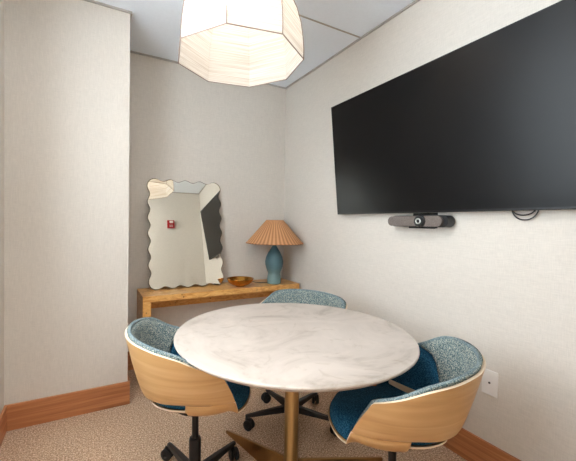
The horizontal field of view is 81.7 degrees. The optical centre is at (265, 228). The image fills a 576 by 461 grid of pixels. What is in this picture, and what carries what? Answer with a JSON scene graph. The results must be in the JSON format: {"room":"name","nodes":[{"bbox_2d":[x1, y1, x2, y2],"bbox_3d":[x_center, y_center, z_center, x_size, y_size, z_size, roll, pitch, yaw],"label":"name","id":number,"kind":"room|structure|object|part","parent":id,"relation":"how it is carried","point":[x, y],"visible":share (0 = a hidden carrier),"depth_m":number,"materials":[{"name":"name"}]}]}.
{"room":"small meeting room","nodes":[
{"label":"small meeting room","id":0,"kind":"room"},
{"bbox_2d":[0,0,3,413],"bbox_3d":[-0.984,-0.102,0.806,0.120,2.624,2.452,0,1,-28],"label":"wall","id":1,"kind":"structure","parent":0,"point":[1,1],"depth_m":1.86,"materials":[{"name":"paint"}]},
{"bbox_2d":[0,406,6,446],"bbox_3d":[-0.968,1.133,0.908,0.014,0.152,2.318,0,1,-28],"label":"baseboard","id":2,"kind":"structure","parent":1,"relation":"attached to","point":[3,416],"depth_m":1.86,"materials":[{"name":"brown wood"}]},
{"bbox_2d":[4,0,129,404],"bbox_3d":[-1.421,-0.137,2.339,0.787,2.624,0.665,0,1,-28],"label":"wall","id":3,"kind":"structure","parent":0,"point":[67,62],"depth_m":2.05,"materials":[{"name":"paint"}]},
{"bbox_2d":[4,381,129,430],"bbox_3d":[-1.221,1.107,2.094,0.681,0.152,0.014,0,1,-28],"label":"baseboard","id":4,"kind":"structure","parent":3,"relation":"attached to","point":[57,407],"depth_m":2.07,"materials":[{"name":"brown wood"}]},
{"bbox_2d":[128,53,285,351],"bbox_3d":[-0.527,-0.139,3.122,1.566,2.624,0.120,0,1,-28],"label":"wall","id":5,"kind":"structure","parent":0,"point":[183,126],"depth_m":3.05,"materials":[{"name":"paint"}]},
{"bbox_2d":[128,352,133,369],"bbox_3d":[-0.512,1.099,3.088,1.532,0.152,0.014,0,1,-28],"label":"baseboard","id":6,"kind":"structure","parent":5,"relation":"attached to","point":[130,365],"depth_m":2.75,"materials":[{"name":"brown wood"}]},
{"bbox_2d":[0,369,466,460],"bbox_3d":[0.084,1.286,0.842,2.853,0.120,4.787,0,1,-28],"label":"floor","id":7,"kind":"structure","parent":0,"point":[138,430],"depth_m":1.92,"materials":[{"name":"carpet"}]},
{"bbox_2d":[125,317,250,460],"bbox_3d":[-0.337,0.817,1.502,0.572,0.780,0.621,0,1,-28],"label":"swivel chair","id":8,"kind":"object","parent":7,"relation":"on","point":[172,384],"visible":0.86,"depth_m":1.30,"materials":[{"name":"brown wood"}]},
{"bbox_2d":[127,317,195,367],"bbox_3d":[-0.436,0.558,1.435,0.299,0.260,0.585,0,1,-28],"label":"cushion","id":9,"kind":"object","parent":8,"relation":"on","point":[150,340],"depth_m":1.39,"materials":[{"name":"fabric"}]},
{"bbox_2d":[170,341,180,356],"bbox_3d":[-0.432,0.609,1.703,0.187,0.147,0.097,0,1,-43],"label":"cushion","id":10,"kind":"object","parent":8,"relation":"on","point":[172,349],"depth_m":1.67,"materials":[{"name":"blue fabric"}]},
{"bbox_3d":[-0.420,1.110,1.632,0.043,0.046,0.272,0,1,-39],"label":"leg","id":11,"kind":"part","parent":8,"relation":"part of","materials":[{"name":"black plastic"}]},
{"bbox_2d":[155,381,249,409],"bbox_3d":[-0.282,0.708,1.523,0.425,0.096,0.417,1,1,23],"label":"seat cushion","id":12,"kind":"object","parent":8,"relation":"on","point":[241,393],"depth_m":1.33,"materials":[{"name":"blue fabric"}]},
{"bbox_3d":[-0.236,1.113,1.641,0.043,0.046,0.272,2,1,33],"label":"leg","id":13,"kind":"part","parent":8,"relation":"part of","materials":[{"name":"black plastic"}]},
{"bbox_2d":[137,278,298,318],"bbox_3d":[-0.379,0.842,2.942,1.390,0.675,0.340,0,1,-28],"label":"console table","id":14,"kind":"object","parent":7,"relation":"on","point":[147,298],"visible":0.59,"depth_m":2.83,"materials":[{"name":"brown wood"}]},
{"bbox_3d":[-0.966,0.862,2.630,0.060,0.630,0.340,0,1,-28],"label":"leg","id":15,"kind":"part","parent":14,"relation":"part of","materials":[{"name":"brown wood"}]},
{"bbox_2d":[147,178,223,289],"bbox_3d":[-0.687,0.037,2.895,0.650,0.928,0.155,0,1,-28],"label":"mirror","id":16,"kind":"object","parent":14,"relation":"on","point":[185,247],"visible":1,"depth_m":2.87,"materials":[{"name":"silver mirror"}]},
{"bbox_3d":[-0.447,0.609,3.072,1.270,0.124,0.025,0,1,-28],"label":"rail","id":17,"kind":"part","parent":14,"relation":"part of","materials":[{"name":"brown wood"}]},
{"bbox_2d":[227,276,253,286],"bbox_3d":[-0.223,0.472,2.941,0.241,0.069,0.241,0,1,-28],"label":"brass bowl","id":18,"kind":"object","parent":14,"relation":"on","point":[238,281],"visible":1,"depth_m":2.89,"materials":[{"name":"gold metal"}]},
{"bbox_2d":[246,220,302,283],"bbox_3d":[0.084,0.213,3.097,0.536,0.590,0.536,0,1,-28],"label":"table lamp","id":19,"kind":"object","parent":14,"relation":"on","point":[271,232],"visible":1,"depth_m":2.99,"materials":[{"name":"pleated fabric"},{"name":"teal glazed ceramic"},{"name":"black plastic"}]},
{"bbox_3d":[0.086,0.026,3.094,0.528,0.216,0.528,0,1,-28],"label":"lamp shade","id":20,"kind":"part","parent":19,"relation":"part of","materials":[{"name":"fabric"}]},
{"bbox_2d":[243,289,347,436],"bbox_3d":[0.192,0.813,2.084,0.618,0.781,0.589,2,1,40],"label":"swivel chair","id":21,"kind":"object","parent":7,"relation":"on","point":[304,296],"visible":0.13,"depth_m":2.19,"materials":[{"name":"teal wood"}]},
{"bbox_3d":[0.013,1.109,2.025,0.272,0.046,0.043,1,1,-14],"label":"leg","id":22,"kind":"part","parent":21,"relation":"part of","materials":[{"name":"black plastic"}]},
{"bbox_3d":[0.082,1.107,2.195,0.043,0.046,0.272,0,1,-32],"label":"leg","id":23,"kind":"part","parent":21,"relation":"part of","materials":[{"name":"black plastic"}]},
{"bbox_2d":[265,289,345,307],"bbox_3d":[0.280,0.555,2.162,0.272,0.260,0.587,0,2,-44],"label":"cushion","id":24,"kind":"object","parent":21,"relation":"on","point":[304,296],"depth_m":2.28,"materials":[{"name":"fabric"}]},
{"bbox_3d":[0.265,1.110,2.182,0.043,0.046,0.272,2,1,40],"label":"leg","id":25,"kind":"part","parent":21,"relation":"part of","materials":[{"name":"black plastic"}]},
{"bbox_3d":[0.309,1.114,2.005,0.272,0.046,0.043,1,1,22],"label":"leg","id":26,"kind":"part","parent":21,"relation":"part of","materials":[{"name":"black plastic"}]},
{"bbox_2d":[174,303,419,460],"bbox_3d":[0.122,0.841,1.541,1.064,0.744,1.062,0,1,-28],"label":"round table","id":27,"kind":"object","parent":7,"relation":"on","point":[291,348],"visible":0.99,"depth_m":1.37,"materials":[{"name":"stone"}]},
{"bbox_2d":[328,336,485,460],"bbox_3d":[0.511,0.833,1.302,0.572,0.780,0.608,2,1,32],"label":"swivel chair","id":28,"kind":"object","parent":7,"relation":"on","point":[427,405],"visible":0.92,"depth_m":1.12,"materials":[{"name":"brown wood"}]},
{"bbox_2d":[329,378,436,444],"bbox_3d":[0.471,0.723,1.328,0.425,0.096,0.417,0,1,-19],"label":"seat cushion","id":29,"kind":"object","parent":28,"relation":"on","point":[347,406],"depth_m":1.30,"materials":[{"name":"blue fabric"}]},
{"bbox_2d":[395,346,438,388],"bbox_3d":[0.671,0.617,1.459,0.124,0.173,0.280,0,1,-35],"label":"cushion","id":30,"kind":"object","parent":28,"relation":"on","point":[425,372],"depth_m":1.44,"materials":[{"name":"blue fabric"}]},
{"bbox_2d":[387,337,482,401],"bbox_3d":[0.623,0.578,1.229,0.299,0.260,0.585,2,1,32],"label":"cushion","id":31,"kind":"object","parent":28,"relation":"on","point":[447,369],"depth_m":1.31,"materials":[{"name":"fabric"}]},
{"bbox_2d":[94,0,414,86],"bbox_3d":[-0.089,-1.476,1.622,2.453,0.120,3.117,0,1,-28],"label":"ceiling","id":32,"kind":"structure","parent":0,"point":[154,24],"depth_m":2.31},
{"bbox_2d":[178,0,303,86],"bbox_3d":[-0.122,-1.124,1.645,0.587,0.586,0.587,1,1,-17],"label":"pendant lamp","id":33,"kind":"object","parent":32,"relation":"hanging from","point":[244,43],"visible":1,"depth_m":1.80,"materials":[{"name":"paper"}]},
{"bbox_2d":[298,14,360,37],"bbox_3d":[-0.269,-1.424,1.947,2.201,0.004,0.012,0,1,-28],"label":"trim","id":34,"kind":"structure","parent":32,"relation":"attached to","point":[298,14],"depth_m":2.33,"materials":[{"name":"metal"}]},
{"bbox_2d":[283,0,575,460],"bbox_3d":[0.920,-0.099,2.195,0.120,2.624,3.117,0,1,-28],"label":"wall","id":35,"kind":"structure","parent":0,"point":[502,284],"depth_m":1.83,"materials":[{"name":"paint"}]},
{"bbox_2d":[84,0,419,88],"bbox_3d":[-0.090,-1.410,1.623,2.213,0.012,2.877,0,1,-28],"label":"trim","id":36,"kind":"structure","parent":35,"relation":"attached to","point":[91,1],"depth_m":2.45,"materials":[{"name":"metal"}]},
{"bbox_2d":[388,213,454,228],"bbox_3d":[0.907,-0.049,1.972,0.112,0.092,0.393,0,1,-28],"label":"camera","id":37,"kind":"object","parent":35,"relation":"attached to","point":[417,220],"visible":1,"depth_m":1.91,"materials":[{"name":"black plastic"}]},
{"bbox_2d":[388,216,443,226],"bbox_3d":[0.879,-0.046,1.971,0.018,0.060,0.368,0,1,-28],"label":"speaker grille","id":38,"kind":"object","parent":37,"relation":"attached to","point":[398,221],"depth_m":1.93,"materials":[{"name":"fabric"}]},
{"bbox_2d":[373,385,520,460],"bbox_3d":[0.842,1.136,2.187,0.014,0.152,2.877,0,1,-28],"label":"baseboard","id":39,"kind":"structure","parent":35,"relation":"attached to","point":[467,445],"depth_m":1.72,"materials":[{"name":"brown wood"}]},
{"bbox_2d":[331,0,575,214],"bbox_3d":[0.919,-0.507,1.920,0.143,0.824,1.532,0,1,-28],"label":"television","id":40,"kind":"object","parent":35,"relation":"attached to","point":[488,123],"visible":1,"depth_m":1.64,"materials":[{"name":"black"}]},
{"bbox_2d":[512,210,535,215],"bbox_3d":[1.186,-0.115,1.525,0.006,0.111,0.098,0,1,-28],"label":"cable","id":41,"kind":"object","parent":40,"relation":"hanging from","point":[534,210],"visible":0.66,"depth_m":1.52,"materials":[{"name":"black plastic"}]},
{"bbox_2d":[512,210,538,220],"bbox_3d":[1.191,-0.104,1.524,0.006,0.133,0.110,0,1,-28],"label":"cable","id":42,"kind":"object","parent":40,"relation":"hanging from","point":[515,216],"visible":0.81,"depth_m":1.52,"materials":[{"name":"black plastic"}]},
{"bbox_2d":[482,368,497,397],"bbox_3d":[1.124,0.771,1.665,0.009,0.126,0.076,0,1,-28],"label":"outlet plate","id":43,"kind":"object","parent":35,"relation":"attached to","point":[490,378],"visible":0.88,"depth_m":1.66,"materials":[{"name":"white plastic"}]}
]}

